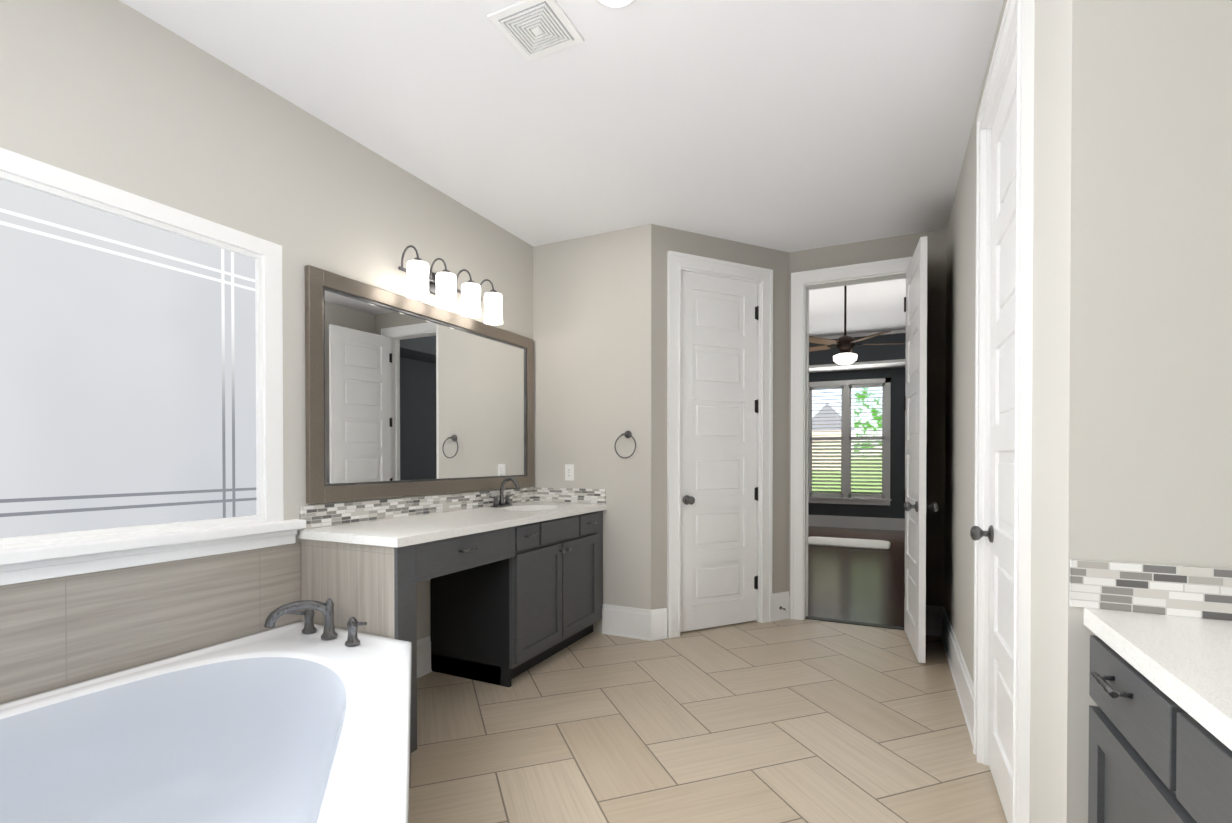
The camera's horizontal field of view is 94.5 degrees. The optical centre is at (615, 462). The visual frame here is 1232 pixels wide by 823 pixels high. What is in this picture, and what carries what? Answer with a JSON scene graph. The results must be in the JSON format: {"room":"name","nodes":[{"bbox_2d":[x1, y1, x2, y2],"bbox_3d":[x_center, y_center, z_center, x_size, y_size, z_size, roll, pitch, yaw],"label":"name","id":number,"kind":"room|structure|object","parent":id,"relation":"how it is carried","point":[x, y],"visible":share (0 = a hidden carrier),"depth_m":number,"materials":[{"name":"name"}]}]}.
{"room":"bathroom","nodes":[
{"label":"bathroom","id":0,"kind":"room"},
{"bbox_2d":[0,0,532,640],"bbox_3d":[-1.495,-0.189,2.426,0.120,2.740,4.120,0,1,26],"label":"wall","id":1,"kind":"structure","parent":0,"point":[118,94],"depth_m":2.27,"materials":[{"name":"paint"}]},
{"bbox_2d":[0,147,283,549],"bbox_3d":[-1.793,-0.331,1.758,0.089,1.177,1.532,0,1,26],"label":"bathroom window","id":2,"kind":"structure","parent":1,"relation":"in","point":[141,365],"depth_m":1.96,"materials":[{"name":"white glass"}]},
{"bbox_2d":[0,542,300,703],"bbox_3d":[-1.831,0.772,1.579,0.012,0.832,2.046,0,1,26],"label":"wall tile","id":3,"kind":"structure","parent":1,"relation":"attached to","point":[59,632],"depth_m":1.93,"materials":[{"name":"beige tile"}]},
{"bbox_2d":[0,519,305,585],"bbox_3d":[-1.765,0.303,1.750,0.142,0.103,1.662,0,1,26],"label":"window sill","id":4,"kind":"structure","parent":1,"relation":"attached to","point":[29,564],"depth_m":1.93,"materials":[{"name":"white paint"}]},
{"bbox_2d":[305,265,533,503],"bbox_3d":[-0.986,-0.354,3.311,0.029,1.055,1.760,0,1,26],"label":"vanity mirror","id":5,"kind":"object","parent":1,"relation":"attached to","point":[405,396],"visible":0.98,"depth_m":3.03,"materials":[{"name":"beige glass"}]},
{"bbox_2d":[398,245,502,324],"bbox_3d":[-0.926,-0.993,3.226,0.207,0.276,0.734,0,1,26],"label":"sconce","id":6,"kind":"object","parent":1,"relation":"attached to","point":[423,281],"visible":1,"depth_m":3.12,"materials":[{"name":"white glass"}]},
{"bbox_2d":[299,487,605,529],"bbox_3d":[-0.732,0.235,3.199,0.589,0.102,1.829,0,1,26],"label":"backsplash","id":7,"kind":"structure","parent":1,"relation":"attached to","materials":[{"name":"tile"}]},
{"bbox_2d":[417,591,972,744],"bbox_3d":[-0.032,1.082,2.251,2.680,0.200,4.810,0,1,26],"label":"baseboard","id":8,"kind":"structure","parent":1,"relation":"attached to","point":[638,623],"depth_m":3.77,"materials":[{"name":"white paint"}]},
{"bbox_2d":[119,0,1003,364],"bbox_3d":[1.498,-1.860,4.813,5.600,0.560,11.300,0,1,26],"label":"ceiling","id":9,"kind":"structure","parent":0,"point":[790,125],"depth_m":2.49,"materials":[{"name":"white paint"}]},
{"bbox_2d":[487,0,583,61],"bbox_3d":[-0.281,-1.547,2.031,0.250,0.016,0.250,0,1,26],"label":"ceiling vent","id":10,"kind":"object","parent":9,"relation":"in","point":[530,30],"visible":1,"depth_m":2.02,"materials":[{"name":"white paint"}]},
{"bbox_2d":[596,0,635,6],"bbox_3d":[-0.001,-1.527,1.830,0.196,0.054,0.196,0,1,26],"label":"flush ceiling light","id":11,"kind":"object","parent":9,"relation":"attached to","point":[615,3],"visible":1,"depth_m":1.87,"materials":[{"name":"white glass"}]},
{"bbox_2d":[809,285,905,364],"bbox_3d":[2.537,-1.568,6.302,1.292,0.970,1.244,0,1,26],"label":"ceiling fan","id":12,"kind":"object","parent":9,"relation":"hanging from","point":[845,344],"visible":0.83,"depth_m":6.19,"materials":[{"name":"brown metal"}]},
{"bbox_2d":[533,224,650,632],"bbox_3d":[-0.160,-0.203,4.003,0.925,2.740,0.120,0,1,26],"label":"wall","id":13,"kind":"structure","parent":0,"point":[591,349],"depth_m":3.90,"materials":[{"name":"paint"}]},
{"bbox_2d":[565,464,573,480],"bbox_3d":[-0.330,0.067,4.015,0.072,0.116,0.008,0,1,26],"label":"outlet","id":14,"kind":"object","parent":13,"relation":"attached to","point":[569,472],"visible":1,"depth_m":4.01,"materials":[{"name":"white plastic"}]},
{"bbox_2d":[614,431,635,457],"bbox_3d":[0.070,-0.124,3.793,0.159,0.186,0.060,0,1,26],"label":"towel ring","id":15,"kind":"object","parent":13,"relation":"attached to","point":[627,434],"visible":0.98,"depth_m":3.79,"materials":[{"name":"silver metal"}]},
{"bbox_2d":[409,526,1007,822],"bbox_3d":[1.498,1.207,4.840,5.600,0.106,11.300,0,1,26],"label":"floor","id":16,"kind":"structure","parent":0,"point":[798,721],"depth_m":2.53,"materials":[{"name":"tile"}]},
{"bbox_2d":[0,598,411,822],"bbox_3d":[-0.989,0.866,1.184,1.844,0.651,2.030,0,1,26],"label":"bathtub","id":17,"kind":"object","parent":16,"relation":"on","point":[308,720],"visible":1,"depth_m":1.82,"materials":[{"name":"ceramic"}]},
{"bbox_2d":[264,598,366,645],"bbox_3d":[-1.151,0.612,2.179,0.422,0.160,0.234,0,1,26],"label":"faucet","id":18,"kind":"object","parent":17,"relation":"in","point":[310,635],"depth_m":2.22,"materials":[{"name":"silver metal"}]},
{"bbox_2d":[300,509,606,753],"bbox_3d":[-0.716,0.749,3.195,0.618,0.850,1.826,0,1,26],"label":"bathroom vanity","id":19,"kind":"object","parent":16,"relation":"on","point":[515,576],"depth_m":3.02,"materials":[{"name":"wood"}]},
{"bbox_2d":[297,501,606,548],"bbox_3d":[-0.729,0.305,3.191,0.596,0.036,1.838,0,1,26],"label":"countertop","id":20,"kind":"structure","parent":19,"relation":"on","point":[390,532],"depth_m":2.74,"materials":[{"name":"white stone"}]},
{"bbox_2d":[489,477,520,508],"bbox_3d":[-0.691,0.187,3.673,0.165,0.193,0.247,0,1,26],"label":"faucet","id":21,"kind":"object","parent":20,"relation":"on","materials":[{"name":"silver metal"}]},
{"bbox_2d":[808,536,890,549],"bbox_3d":[3.233,1.117,7.997,1.136,0.030,0.826,0,1,26],"label":"bedroom rug","id":22,"kind":"object","parent":16,"relation":"on","point":[851,543],"visible":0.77,"depth_m":7.82,"materials":[{"name":"white fabric"}]},
{"bbox_2d":[1084,619,1231,822],"bbox_3d":[0.843,0.772,0.209,0.668,0.855,1.881,0,1,26],"label":"bathroom vanity","id":23,"kind":"object","parent":16,"relation":"on","point":[1160,720],"depth_m":0.91,"materials":[{"name":"grey wood"}]},
{"bbox_2d":[1081,603,1231,738],"bbox_3d":[0.857,0.327,0.199,0.642,0.037,1.881,0,1,26],"label":"countertop","id":24,"kind":"structure","parent":23,"relation":"on","point":[1190,654],"depth_m":0.93,"materials":[{"name":"white stone"}]},
{"bbox_2d":[651,224,788,609],"bbox_3d":[0.738,-0.203,4.063,1.185,2.740,0.120,0,1,-26],"label":"wall","id":25,"kind":"structure","parent":0,"point":[664,240],"depth_m":3.92,"materials":[{"name":"grey paint"}]},
{"bbox_2d":[680,271,758,631],"bbox_3d":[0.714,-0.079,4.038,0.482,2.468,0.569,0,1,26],"label":"closet door","id":26,"kind":"structure","parent":25,"relation":"in","point":[718,510],"depth_m":4.02,"materials":[{"name":"white paint"}]},
{"bbox_2d":[667,250,772,637],"bbox_3d":[0.713,-0.122,4.052,0.884,2.577,0.174,0,1,-26],"label":"door frame","id":27,"kind":"structure","parent":25,"relation":"attached to","point":[679,262],"depth_m":3.98,"materials":[{"name":"white paint"}]},
{"bbox_2d":[809,367,904,518],"bbox_3d":[3.923,-0.484,9.884,5.600,3.200,0.120,0,1,26],"label":"wall","id":28,"kind":"structure","parent":0,"point":[895,509],"depth_m":9.49,"materials":[{"name":"grey paint"}]},
{"bbox_2d":[809,378,890,505],"bbox_3d":[3.967,-0.358,9.803,1.410,2.130,0.110,0,1,26],"label":"window shutters","id":29,"kind":"object","parent":28,"relation":"attached to","point":[847,494],"visible":1,"depth_m":9.77,"materials":[{"name":"white paint"}]},
{"bbox_2d":[809,329,905,530],"bbox_3d":[3.762,-0.481,9.548,5.600,3.200,0.625,0,1,26],"label":"trim","id":30,"kind":"structure","parent":28,"relation":"attached to","point":[898,524],"depth_m":9.12,"materials":[{"name":"white paint"}]},
{"bbox_2d":[788,229,945,605],"bbox_3d":[1.796,-0.204,4.097,1.230,2.740,0.120,0,1,26],"label":"wall","id":31,"kind":"structure","parent":0,"point":[895,247],"depth_m":3.86,"materials":[{"name":"grey paint"}]},
{"bbox_2d":[790,257,911,619],"bbox_3d":[1.737,-0.122,4.126,0.884,2.577,0.174,0,1,26],"label":"door frame","id":32,"kind":"structure","parent":31,"relation":"attached to","point":[803,283],"depth_m":4.22,"materials":[{"name":"white paint"}]},
{"bbox_2d":[903,236,937,662],"bbox_3d":[1.918,-0.075,3.601,0.179,2.468,0.680,0,1,26],"label":"hall door","id":33,"kind":"structure","parent":31,"relation":"in","point":[916,506],"depth_m":3.43,"materials":[{"name":"white paint"}]},
{"bbox_2d":[944,0,1056,822],"bbox_3d":[1.665,-0.190,2.540,0.120,2.740,2.800,0,1,26],"label":"wall","id":34,"kind":"structure","parent":0,"point":[960,400],"depth_m":1.48,"materials":[{"name":"paint"}]},
{"bbox_2d":[970,49,1016,822],"bbox_3d":[1.321,-0.060,1.894,0.180,2.468,0.680,0,1,26],"label":"door","id":35,"kind":"structure","parent":34,"relation":"in","point":[999,533],"depth_m":1.99,"materials":[{"name":"white paint"}]},
{"bbox_2d":[973,0,1034,822],"bbox_3d":[1.349,-0.103,1.883,0.174,2.577,0.884,0,1,26],"label":"door frame","id":36,"kind":"structure","parent":34,"relation":"attached to","point":[1016,30],"depth_m":1.59,"materials":[{"name":"white paint"}]},
{"bbox_2d":[1052,0,1231,822],"bbox_3d":[1.336,-0.177,1.079,0.790,2.740,0.120,0,1,26],"label":"wall","id":37,"kind":"structure","parent":0,"point":[1143,387],"depth_m":1.15,"materials":[{"name":"paint"}]},
{"bbox_2d":[1069,559,1231,620],"bbox_3d":[0.849,0.259,0.207,0.666,0.098,1.879,0,1,26],"label":"backsplash","id":38,"kind":"structure","parent":37,"relation":"attached to","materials":[{"name":"tile"}]},
{"label":"outside","id":39,"kind":"structure","parent":0,"visible":0},
{"bbox_2d":[812,387,881,491],"bbox_3d":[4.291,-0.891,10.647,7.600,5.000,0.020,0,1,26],"label":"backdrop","id":40,"kind":"structure","parent":39,"point":[856,430],"depth_m":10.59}
]}

